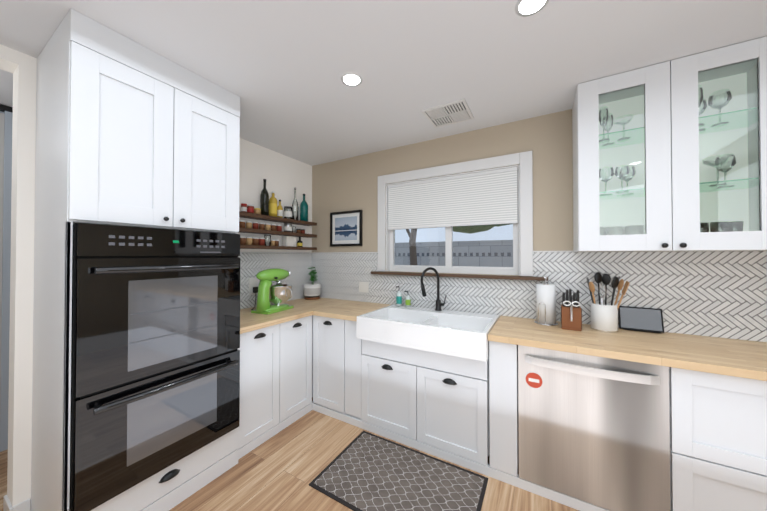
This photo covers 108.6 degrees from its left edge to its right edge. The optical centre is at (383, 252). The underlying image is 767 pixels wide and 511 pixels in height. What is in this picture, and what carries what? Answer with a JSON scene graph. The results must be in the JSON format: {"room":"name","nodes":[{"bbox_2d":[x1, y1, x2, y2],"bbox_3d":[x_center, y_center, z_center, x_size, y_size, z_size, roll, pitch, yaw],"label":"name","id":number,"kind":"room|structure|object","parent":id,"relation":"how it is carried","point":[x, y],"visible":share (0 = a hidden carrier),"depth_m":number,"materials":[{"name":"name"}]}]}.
{"room":"kitchen","nodes":[
{"label":"kitchen","id":0,"kind":"room"},
{"bbox_2d":[0,44,311,510],"bbox_3d":[-2.083,0.173,1.399,0.150,2.510,4.600,0,-1,30],"label":"wall","id":1,"kind":"structure","parent":0,"point":[283,175],"depth_m":1.50,"materials":[{"name":"paint"}]},
{"bbox_2d":[3,495,29,510],"bbox_3d":[-2.007,1.385,1.508,0.162,0.090,0.070,0,-1,30],"label":"baseboard","id":2,"kind":"structure","parent":1,"relation":"attached to","point":[21,506],"depth_m":1.48,"materials":[{"name":"white wood"}]},
{"bbox_2d":[238,253,311,308],"bbox_3d":[-1.202,0.265,2.778,0.006,0.524,1.329,0,-1,30],"label":"wall tiles","id":3,"kind":"structure","parent":1,"relation":"attached to","point":[296,265],"depth_m":2.89,"materials":[{"name":"white tile"}]},
{"bbox_2d":[249,277,259,294],"bbox_3d":[-1.242,0.325,2.670,0.030,0.165,0.115,0,-1,30],"label":"electrical outlet","id":4,"kind":"object","parent":3,"relation":"attached to","point":[253,285],"visible":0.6,"depth_m":2.65,"materials":[{"name":"white plastic"}]},
{"bbox_2d":[240,252,310,252],"bbox_3d":[-1.199,-0.002,2.779,0.011,0.011,1.329,0,-1,30],"label":"trim","id":5,"kind":"structure","parent":1,"relation":"attached to","point":[240,252],"depth_m":2.89,"materials":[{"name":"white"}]},
{"bbox_2d":[239,211,316,225],"bbox_3d":[-1.158,-0.342,2.726,0.140,0.032,1.268,0,-1,30],"label":"spice shelf","id":6,"kind":"object","parent":1,"relation":"attached to","point":[267,218],"visible":0.52,"depth_m":2.76,"materials":[{"name":"brown wood"}]},
{"bbox_2d":[241,179,307,220],"bbox_3d":[-1.088,-0.539,2.849,0.090,0.363,0.806,0,-1,30],"label":"jar","id":7,"kind":"object","parent":6,"relation":"on","point":[268,207],"visible":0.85,"depth_m":2.77,"materials":[{"name":"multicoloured glass"}]},
{"bbox_2d":[239,227,316,237],"bbox_3d":[-1.158,-0.202,2.724,0.140,0.032,1.268,0,-1,30],"label":"spice shelf","id":8,"kind":"object","parent":1,"relation":"attached to","point":[259,231],"visible":0.48,"depth_m":2.74,"materials":[{"name":"brown wood"}]},
{"bbox_2d":[239,220,304,232],"bbox_3d":[-1.103,-0.267,2.820,0.084,0.098,0.787,0,-1,30],"label":"jar","id":9,"kind":"object","parent":8,"relation":"on","point":[288,227],"visible":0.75,"depth_m":2.73,"materials":[{"name":"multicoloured glass"}]},
{"bbox_2d":[240,245,316,249],"bbox_3d":[-1.158,-0.051,2.723,0.140,0.032,1.268,0,-1,30],"label":"spice shelf","id":10,"kind":"object","parent":1,"relation":"attached to","point":[273,247],"visible":0.56,"depth_m":2.74,"materials":[{"name":"brown wood"}]},
{"bbox_2d":[240,234,302,246],"bbox_3d":[-1.112,-0.125,2.804,0.070,0.115,0.744,0,-1,30],"label":"jar","id":11,"kind":"object","parent":10,"relation":"on","point":[288,240],"visible":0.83,"depth_m":2.76,"materials":[{"name":"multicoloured glass"}]},
{"bbox_2d":[0,397,578,510],"bbox_3d":[-0.709,1.450,0.597,6.420,0.060,4.840,0,-1,30],"label":"floor","id":12,"kind":"structure","parent":0,"point":[282,469],"depth_m":1.73,"materials":[{"name":"laminate"}]},
{"bbox_2d":[31,8,239,510],"bbox_3d":[-1.446,0.177,1.697,0.657,2.509,0.790,0,-1,30],"label":"tall cabinet","id":13,"kind":"object","parent":12,"relation":"on","point":[130,132],"visible":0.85,"depth_m":1.41,"materials":[{"name":"white wood"}]},
{"bbox_2d":[69,222,239,510],"bbox_3d":[-1.397,0.518,1.665,0.712,1.294,0.758,0,-1,30],"label":"wall oven","id":14,"kind":"object","parent":13,"relation":"in","point":[155,365],"visible":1,"depth_m":1.41,"materials":[{"name":"black metal"}]},
{"bbox_2d":[238,321,289,459],"bbox_3d":[-1.168,1.000,2.232,0.599,0.874,0.429,0,-1,30],"label":"base cabinet","id":15,"kind":"object","parent":12,"relation":"on","point":[276,378],"depth_m":2.09,"materials":[{"name":"white wood"}]},
{"bbox_2d":[240,297,350,333],"bbox_3d":[-0.928,0.546,2.617,0.636,0.039,1.328,0,-1,30],"label":"countertop","id":16,"kind":"structure","parent":15,"relation":"on","point":[249,321],"depth_m":2.35,"materials":[{"name":"beige wood"}]},
{"bbox_2d":[251,268,292,314],"bbox_3d":[-0.993,0.333,2.515,0.277,0.382,0.397,0,-1,30],"label":"stand mixer","id":17,"kind":"object","parent":16,"relation":"on","point":[278,294],"visible":1,"depth_m":2.44,"materials":[{"name":"green"}]},
{"bbox_2d":[304,267,320,299],"bbox_3d":[-0.823,0.349,3.182,0.194,0.365,0.194,0,-1,30],"label":"planter","id":18,"kind":"object","parent":16,"relation":"on","point":[312,291],"visible":1,"depth_m":3.11,"materials":[{"name":"white ceramic"}]},
{"bbox_2d":[290,315,313,424],"bbox_3d":[-1.020,1.003,2.489,0.599,0.874,0.422,0,-1,30],"label":"base cabinet","id":19,"kind":"object","parent":12,"relation":"on","point":[301,330],"depth_m":2.42,"materials":[{"name":"white wood"}]},
{"bbox_2d":[313,315,344,421],"bbox_3d":[-0.354,1.005,2.704,0.381,0.874,0.599,0,-1,30],"label":"base cabinet","id":20,"kind":"object","parent":12,"relation":"on","point":[328,333],"depth_m":2.44,"materials":[{"name":"white wood"}]},
{"bbox_2d":[312,301,389,320],"bbox_3d":[-0.249,0.546,2.626,0.487,0.039,0.638,0,-1,30],"label":"countertop","id":21,"kind":"structure","parent":20,"relation":"on","point":[347,310],"depth_m":2.55,"materials":[{"name":"beige wood"}]},
{"bbox_2d":[345,320,368,430],"bbox_3d":[-0.111,1.004,2.564,0.306,0.874,0.599,0,-1,30],"label":"base cabinet","id":22,"kind":"object","parent":12,"relation":"on","point":[356,350],"depth_m":2.29,"materials":[{"name":"white wood"}]},
{"bbox_2d":[309,431,487,510],"bbox_3d":[0.102,1.428,1.718,0.950,0.008,0.600,0,-1,30],"label":"rug","id":23,"kind":"object","parent":12,"relation":"on","point":[364,471],"visible":1,"depth_m":1.71,"materials":[{"name":"grey fabric"}]},
{"bbox_2d":[369,341,500,477],"bbox_3d":[0.392,1.062,2.275,0.985,0.752,0.599,0,-1,30],"label":"base cabinet","id":24,"kind":"object","parent":12,"relation":"on","point":[461,411],"depth_m":1.94,"materials":[{"name":"white wood"}]},
{"bbox_2d":[669,367,766,510],"bbox_3d":[1.913,0.992,1.403,0.822,0.874,0.599,0,-1,30],"label":"base cabinet","id":25,"kind":"object","parent":12,"relation":"on","point":[718,422],"depth_m":1.28,"materials":[{"name":"white wood"}]},
{"bbox_2d":[518,345,669,510],"bbox_3d":[1.241,0.966,1.739,0.666,0.804,0.628,0,-1,30],"label":"dishwasher","id":26,"kind":"object","parent":25,"relation":"in","point":[593,430],"visible":0.85,"depth_m":1.49,"materials":[{"name":"silver metal"}]},
{"bbox_2d":[488,316,766,380],"bbox_3d":[1.887,0.533,1.402,2.467,0.039,0.634,0,-1,30],"label":"countertop","id":27,"kind":"structure","parent":25,"relation":"on","point":[733,357],"depth_m":1.53,"materials":[{"name":"beige wood"}]},
{"bbox_2d":[357,304,499,361],"bbox_3d":[0.367,0.594,2.220,0.980,0.174,0.630,0,-1,30],"label":"sink","id":28,"kind":"object","parent":27,"relation":"in","point":[456,333],"visible":0.92,"depth_m":2.04,"materials":[{"name":"white ceramic"}]},
{"bbox_2d":[396,286,401,305],"bbox_3d":[0.151,0.417,2.657,0.055,0.190,0.054,0,-1,-36],"label":"soap bottle","id":29,"kind":"object","parent":28,"relation":"on","point":[399,299],"depth_m":2.64,"materials":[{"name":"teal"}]},
{"bbox_2d":[405,291,410,306],"bbox_3d":[0.232,0.437,2.620,0.054,0.150,0.051,0,-1,-33],"label":"soap bottle","id":30,"kind":"object","parent":28,"relation":"on","point":[407,299],"depth_m":2.60,"materials":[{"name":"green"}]},
{"bbox_2d":[420,267,446,310],"bbox_3d":[0.440,0.319,2.387,0.174,0.386,0.222,0,-1,30],"label":"faucet","id":31,"kind":"object","parent":28,"relation":"on","point":[439,304],"visible":1,"depth_m":2.43,"materials":[{"name":"black metal"}]},
{"bbox_2d":[534,277,557,325],"bbox_3d":[1.194,0.349,2.025,0.150,0.341,0.150,0,-1,30],"label":"paper towel","id":32,"kind":"object","parent":27,"relation":"on","point":[545,304],"visible":1,"depth_m":1.98,"materials":[{"name":"white paper"}]},
{"bbox_2d":[560,289,581,330],"bbox_3d":[1.280,0.385,1.884,0.116,0.265,0.128,0,-1,30],"label":"knife block","id":33,"kind":"object","parent":27,"relation":"on","point":[571,314],"visible":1,"depth_m":1.85,"materials":[{"name":"brown wood"}]},
{"bbox_2d":[586,272,629,332],"bbox_3d":[1.497,0.325,1.848,0.203,0.385,0.191,0,-1,30],"label":"utensil crock","id":34,"kind":"object","parent":27,"relation":"on","point":[604,316],"visible":1,"depth_m":1.81,"materials":[{"name":"white ceramic"},{"name":"light wood"},{"name":"black plastic"}]},
{"bbox_2d":[618,306,663,332],"bbox_3d":[1.698,0.445,1.818,0.220,0.158,0.066,0,-1,30],"label":"tablet","id":35,"kind":"object","parent":27,"relation":"on","point":[642,319],"visible":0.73,"depth_m":1.82,"materials":[{"name":"black"}]},
{"bbox_2d":[0,0,766,165],"bbox_3d":[-0.709,-1.120,0.624,6.420,0.060,4.840,0,-1,30],"label":"ceiling","id":36,"kind":"structure","parent":0,"point":[279,68],"depth_m":1.47,"materials":[{"name":"paint"}]},
{"bbox_2d":[341,72,362,85],"bbox_3d":[-0.198,-1.076,1.714,0.136,0.004,0.136,0,-1,30],"label":"recessed light","id":37,"kind":"object","parent":36,"relation":"in","point":[351,79],"visible":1,"depth_m":1.71,"materials":[{"name":"white"}]},
{"bbox_2d":[421,98,473,127],"bbox_3d":[0.502,-1.067,2.131,0.320,0.012,0.310,0,-1,30],"label":"ceiling vent","id":38,"kind":"object","parent":36,"relation":"in","point":[452,112],"visible":1,"depth_m":2.11,"materials":[{"name":"white metal"}]},
{"bbox_2d":[515,0,548,16],"bbox_3d":[0.646,-1.082,1.196,0.136,0.004,0.136,0,-1,30],"label":"recessed light","id":39,"kind":"object","parent":36,"relation":"in","point":[525,8],"visible":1,"depth_m":1.21,"materials":[{"name":"white"}]},
{"bbox_2d":[312,109,719,337],"bbox_3d":[1.138,0.183,2.272,4.870,2.510,0.120,0,-1,30],"label":"wall","id":40,"kind":"structure","parent":0,"point":[348,184],"depth_m":2.43,"materials":[{"name":"paint"}]},
{"bbox_2d":[313,252,377,252],"bbox_3d":[-0.454,0.001,3.109,0.915,0.011,0.014,0,-1,30],"label":"trim","id":41,"kind":"structure","parent":40,"relation":"attached to","point":[364,252],"depth_m":3.09,"materials":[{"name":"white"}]},
{"bbox_2d":[330,210,362,246],"bbox_3d":[-0.423,-0.268,3.090,0.439,0.392,0.022,0,-1,30],"label":"picture frame","id":42,"kind":"object","parent":40,"relation":"attached to","point":[346,228],"visible":1,"depth_m":3.08,"materials":[{"name":"black wood"}]},
{"bbox_2d":[378,151,532,275],"bbox_3d":[0.584,-0.306,2.571,1.426,0.993,0.120,0,-1,30],"label":"window","id":43,"kind":"structure","parent":40,"relation":"in","point":[524,160],"depth_m":2.45,"materials":[{"name":"white wood"}]},
{"bbox_2d":[388,167,517,229],"bbox_3d":[0.578,-0.469,2.562,1.214,0.460,0.038,0,-1,30],"label":"window blind","id":44,"kind":"object","parent":43,"relation":"attached to","point":[483,198],"visible":1,"depth_m":2.50,"materials":[{"name":"white"}]},
{"bbox_2d":[371,271,547,280],"bbox_3d":[0.594,0.205,2.539,1.587,0.028,0.158,0,-1,30],"label":"window sill","id":45,"kind":"structure","parent":40,"relation":"attached to","point":[469,276],"depth_m":2.38,"materials":[{"name":"brown wood"}]},
{"bbox_2d":[312,251,766,341],"bbox_3d":[1.123,0.259,2.207,4.594,0.524,0.006,0,-1,30],"label":"wall tile","id":46,"kind":"structure","parent":40,"relation":"attached to","point":[721,294],"depth_m":1.91,"materials":[{"name":"white tile"}]},
{"bbox_2d":[359,281,368,292],"bbox_3d":[-0.213,0.370,2.965,0.123,0.114,0.006,0,-1,30],"label":"electrical outlet","id":47,"kind":"object","parent":46,"relation":"attached to","point":[363,286],"visible":1,"depth_m":2.96,"materials":[{"name":"white plastic"}]},
{"bbox_2d":[572,36,766,251],"bbox_3d":[1.696,-0.543,1.682,0.866,1.068,0.338,0,-1,30],"label":"upper cabinet","id":48,"kind":"object","parent":40,"relation":"attached to","point":[674,201],"visible":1,"depth_m":1.52,"materials":[{"name":"white wood"}]},
{"bbox_2d":[599,85,743,234],"bbox_3d":[1.694,-0.519,1.714,0.702,0.901,0.246,0,-1,30],"label":"glassware","id":49,"kind":"object","parent":48,"relation":"in","point":[620,229],"depth_m":1.68,"materials":[{"name":"grey"}]},
{"bbox_3d":[-2.809,0.172,1.240,0.950,2.510,3.600,0,-1,30],"label":"wall","id":50,"kind":"structure","parent":0,"visible":0},
{"bbox_2d":[0,104,12,451],"bbox_3d":[-2.963,0.176,1.674,0.050,2.510,0.900,0,-1,30],"label":"hall door","id":51,"kind":"structure","parent":50,"relation":"in","point":[6,116],"depth_m":2.00,"materials":[{"name":"grey"}]},
{"label":"outside","id":52,"kind":"structure","parent":0,"visible":0},
{"bbox_3d":[3.133,1.531,6.307,16.000,0.060,8.870,0,-1,30],"label":"ground","id":53,"kind":"structure","parent":52,"visible":0},
{"bbox_2d":[395,240,512,266],"bbox_3d":[2.838,0.639,4.796,13.000,1.750,0.240,0,-1,30],"label":"wall","id":54,"kind":"structure","parent":53,"relation":"on","point":[468,254],"depth_m":5.41,"materials":[{"name":"grey"}]},
{"bbox_2d":[406,224,509,264],"bbox_3d":[3.387,-0.396,6.322,7.978,3.856,4.664,0,-1,30],"label":"tree","id":55,"kind":"object","parent":53,"relation":"on","point":[471,229],"depth_m":6.28,"materials":[{"name":"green plant"}]}
]}

